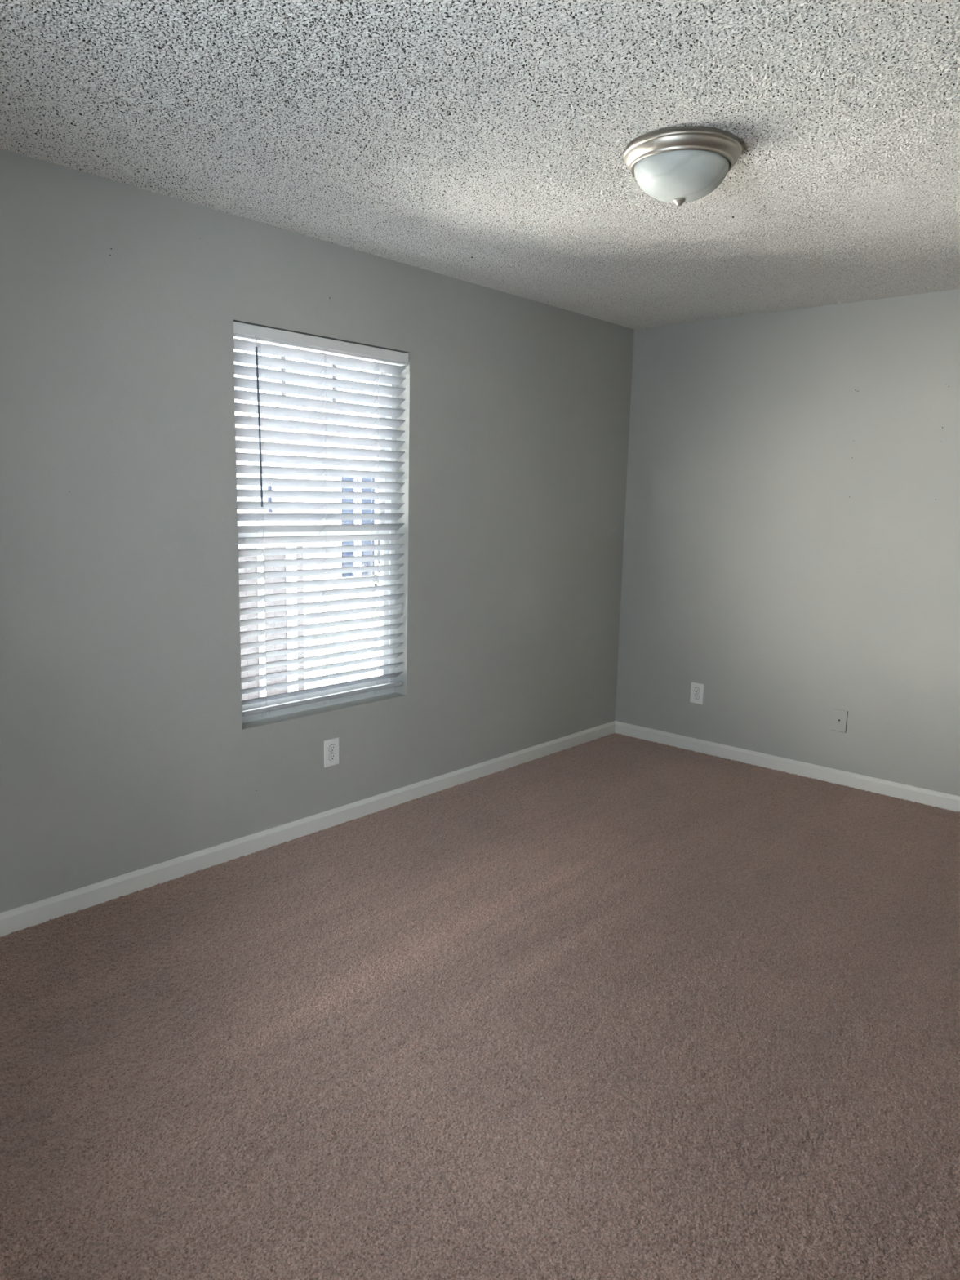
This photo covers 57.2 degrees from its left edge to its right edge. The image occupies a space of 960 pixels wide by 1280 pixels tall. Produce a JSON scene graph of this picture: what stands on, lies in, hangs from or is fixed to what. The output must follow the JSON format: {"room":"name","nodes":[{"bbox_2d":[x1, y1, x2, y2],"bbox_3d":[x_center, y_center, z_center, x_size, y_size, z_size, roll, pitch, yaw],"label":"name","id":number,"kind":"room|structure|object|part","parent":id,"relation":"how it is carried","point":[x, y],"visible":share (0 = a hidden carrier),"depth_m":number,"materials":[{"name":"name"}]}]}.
{"room":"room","nodes":[
{"label":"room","id":0,"kind":"room"},
{"bbox_2d":[0,148,634,912],"bbox_3d":[-0.902,-0.344,3.529,0.161,2.530,5.450,10,12,41],"label":"wall","id":1,"kind":"structure","parent":0,"point":[126,746],"depth_m":3.29,"materials":[{"name":"grey paint"}]},
{"bbox_2d":[0,720,615,937],"bbox_3d":[-0.864,0.824,3.663,0.013,0.083,5.150,10,12,41],"label":"baseboard","id":2,"kind":"structure","parent":1,"relation":"attached to","point":[34,913],"depth_m":3.61,"materials":[{"name":"white paint"}]},
{"bbox_2d":[237,351,396,723],"bbox_3d":[-0.715,-0.474,3.774,0.074,1.556,0.896,10,12,41],"label":"window","id":3,"kind":"structure","parent":1,"relation":"in","point":[371,694],"depth_m":4.00,"materials":[{"name":"white plastic"}]},
{"bbox_3d":[-0.715,-0.107,3.828,0.025,0.744,0.836,10,12,41],"label":"sash","id":4,"kind":"part","parent":3,"relation":"part of","materials":[{"name":"white plastic"}]},
{"bbox_2d":[233,321,408,716],"bbox_3d":[-0.645,-0.477,3.709,0.080,1.524,0.891,10,12,41],"label":"window blind","id":5,"kind":"object","parent":3,"relation":"attached to","point":[246,337],"visible":0.9,"depth_m":3.66,"materials":[{"name":"white plastic"}]},
{"bbox_3d":[-0.867,-0.430,3.480,0.048,1.447,0.003,10,12,41],"label":"ladder cord","id":6,"kind":"part","parent":5,"relation":"part of","materials":[{"name":"white fabric"}]},
{"bbox_3d":[-0.860,-0.435,3.488,0.001,1.435,0.002,1,9,-3],"label":"lift cord","id":7,"kind":"part","parent":5,"relation":"part of","materials":[{"name":"white fabric"}]},
{"bbox_3d":[-0.636,-1.203,3.598,0.046,0.055,0.889,10,12,41],"label":"head rail","id":8,"kind":"part","parent":5,"relation":"part of","materials":[{"name":"white plastic"}]},
{"bbox_3d":[-0.674,0.252,3.838,0.050,0.026,0.872,10,12,41],"label":"rail","id":9,"kind":"part","parent":5,"relation":"part of","materials":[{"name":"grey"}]},
{"bbox_3d":[-0.660,-0.463,3.709,0.048,1.447,0.003,10,12,41],"label":"ladder cord","id":10,"kind":"part","parent":5,"relation":"part of","materials":[{"name":"white fabric"}]},
{"bbox_3d":[-0.652,-0.468,3.717,0.002,1.435,0.001,6,10,26],"label":"lift cord","id":11,"kind":"part","parent":5,"relation":"part of","materials":[{"name":"white fabric"}]},
{"bbox_3d":[-0.467,-0.494,3.922,0.048,1.447,0.003,10,12,41],"label":"ladder cord","id":12,"kind":"part","parent":5,"relation":"part of","materials":[{"name":"white fabric"}]},
{"bbox_3d":[-0.459,-0.499,3.929,0.002,1.435,0.001,-5,11,-33],"label":"lift cord","id":13,"kind":"part","parent":5,"relation":"part of","materials":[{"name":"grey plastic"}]},
{"bbox_3d":[-0.720,-0.830,3.728,0.024,0.781,0.836,10,12,41],"label":"sash","id":14,"kind":"part","parent":3,"relation":"part of","materials":[{"name":"white plastic"}]},
{"bbox_2d":[324,737,339,767],"bbox_3d":[-0.647,0.491,3.848,0.009,0.121,0.081,10,12,41],"label":"wall outlet","id":15,"kind":"object","parent":1,"relation":"attached to","point":[331,746],"visible":1,"depth_m":3.84,"materials":[{"name":"white plastic"}]},
{"bbox_2d":[328,753,335,760],"bbox_3d":[-0.646,0.511,3.850,0.004,0.028,0.034,10,12,41],"label":"receptacle","id":16,"kind":"object","parent":15,"relation":"attached to","point":[331,756],"depth_m":3.85,"materials":[{"name":"white plastic"}]},
{"bbox_2d":[328,744,335,751],"bbox_3d":[-0.645,0.472,3.844,0.004,0.028,0.034,10,12,41],"label":"receptacle","id":17,"kind":"object","parent":15,"relation":"attached to","point":[331,747],"depth_m":3.84,"materials":[{"name":"white plastic"}]},
{"bbox_2d":[0,733,959,1279],"bbox_3d":[0.525,1.091,2.442,3.750,0.001,5.150,10,12,41],"label":"floor","id":18,"kind":"structure","parent":0,"point":[615,1006],"depth_m":2.36,"materials":[{"name":"brown carpet"}]},
{"bbox_2d":[0,0,959,328],"bbox_3d":[0.581,-1.317,2.045,3.750,0.004,5.150,10,12,41],"label":"ceiling","id":19,"kind":"structure","parent":0,"point":[484,143],"depth_m":2.37,"materials":[{"name":"paint"}]},
{"bbox_2d":[622,125,742,205],"bbox_3d":[0.572,-1.321,2.510,0.330,0.158,0.330,10,12,41],"label":"ceiling light","id":20,"kind":"object","parent":19,"relation":"attached to","point":[679,165],"visible":1,"depth_m":2.41,"materials":[{"name":"silver metal"}]},
{"bbox_3d":[0.571,-1.306,2.512,0.265,0.095,0.265,10,12,41],"label":"lamp shade","id":21,"kind":"part","parent":20,"relation":"part of","materials":[{"name":"white glass"}]},
{"bbox_2d":[614,288,959,795],"bbox_3d":[2.378,-0.371,4.149,3.900,2.530,0.151,10,12,41],"label":"wall","id":22,"kind":"structure","parent":0,"point":[791,552],"depth_m":4.64,"materials":[{"name":"grey paint"}]},
{"bbox_2d":[689,682,703,704],"bbox_3d":[1.268,0.312,5.146,0.081,0.121,0.009,10,12,41],"label":"wall outlet","id":23,"kind":"object","parent":22,"relation":"attached to","point":[696,689],"visible":1,"depth_m":5.14,"materials":[{"name":"white plastic"}]},
{"bbox_2d":[693,693,698,699],"bbox_3d":[1.266,0.331,5.147,0.034,0.028,0.004,10,12,41],"label":"receptacle","id":24,"kind":"object","parent":23,"relation":"attached to","point":[695,695],"depth_m":5.15,"materials":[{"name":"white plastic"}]},
{"bbox_2d":[693,687,699,693],"bbox_3d":[1.267,0.293,5.141,0.034,0.028,0.004,10,12,41],"label":"receptacle","id":25,"kind":"object","parent":23,"relation":"attached to","point":[696,690],"depth_m":5.14,"materials":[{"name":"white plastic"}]},
{"bbox_2d":[614,720,959,812],"bbox_3d":[2.241,0.786,4.329,3.750,0.083,0.013,10,12,41],"label":"baseboard","id":26,"kind":"structure","parent":22,"relation":"attached to","point":[905,792],"depth_m":4.77,"materials":[{"name":"white paint"}]},
{"bbox_2d":[831,708,848,733],"bbox_3d":[1.881,0.423,4.607,0.075,0.116,0.007,10,12,41],"label":"cable plate","id":27,"kind":"object","parent":22,"relation":"attached to","point":[839,721],"visible":1,"depth_m":4.60,"materials":[{"name":"grey paint"}]},
{"label":"outside","id":28,"kind":"structure","parent":0,"visible":0},
{"bbox_2d":[303,614,380,688],"bbox_3d":[-10.765,-1.823,22.538,39.840,0.200,70.000,10,12,41],"label":"ground","id":29,"kind":"structure","parent":28,"point":[308,632],"depth_m":11.06,"materials":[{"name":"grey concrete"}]},
{"bbox_2d":[238,542,304,700],"bbox_3d":[-2.173,-0.005,7.257,0.080,1.570,1.773,10,12,41],"label":"fence","id":30,"kind":"object","parent":29,"relation":"on","point":[247,605],"visible":0.06,"depth_m":7.64,"materials":[{"name":"white"}]},
{"bbox_3d":[-2.099,0.000,7.361,0.025,1.530,0.563,10,12,41],"label":"panel","id":31,"kind":"part","parent":30,"relation":"part of","materials":[{"name":"white"}]},
{"bbox_3d":[-1.887,-0.050,7.572,0.080,1.570,0.040,10,12,41],"label":"post","id":32,"kind":"part","parent":30,"relation":"part of","materials":[{"name":"white"}]},
{"bbox_3d":[-1.799,-0.047,7.692,0.025,1.530,0.251,10,12,41],"label":"panel","id":33,"kind":"part","parent":30,"relation":"part of","materials":[{"name":"white"}]},
{"bbox_3d":[-1.677,-0.083,7.804,0.080,1.570,0.080,10,12,41],"label":"post","id":34,"kind":"part","parent":30,"relation":"part of","materials":[{"name":"white"}]},
{"bbox_3d":[-1.623,-0.075,7.886,0.025,1.530,0.098,10,12,41],"label":"panel","id":35,"kind":"part","parent":30,"relation":"part of","materials":[{"name":"white plastic"}]},
{"bbox_2d":[280,356,285,395],"bbox_3d":[-4.149,-5.205,18.606,0.099,8.050,0.099,10,12,41],"label":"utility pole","id":36,"kind":"object","parent":29,"relation":"on","point":[282,357],"visible":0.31,"depth_m":18.52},
{"bbox_2d":[235,399,380,623],"bbox_3d":[-4.578,-2.201,14.160,4.950,3.550,10.800,10,12,41],"label":"house","id":37,"kind":"structure","parent":29,"relation":"on","point":[311,599],"depth_m":13.61,"materials":[{"name":"white"}]},
{"bbox_2d":[332,364,336,401],"bbox_3d":[-3.241,-5.349,19.608,0.099,8.050,0.099,10,12,41],"label":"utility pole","id":38,"kind":"object","parent":29,"relation":"on","point":[335,366],"visible":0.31,"depth_m":19.52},
{"bbox_2d":[373,563,380,586],"bbox_3d":[-1.351,-0.878,14.072,0.697,1.116,0.870,10,12,41],"label":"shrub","id":39,"kind":"object","parent":29,"relation":"on","point":[375,563],"visible":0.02,"depth_m":13.85,"materials":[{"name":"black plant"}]}
]}

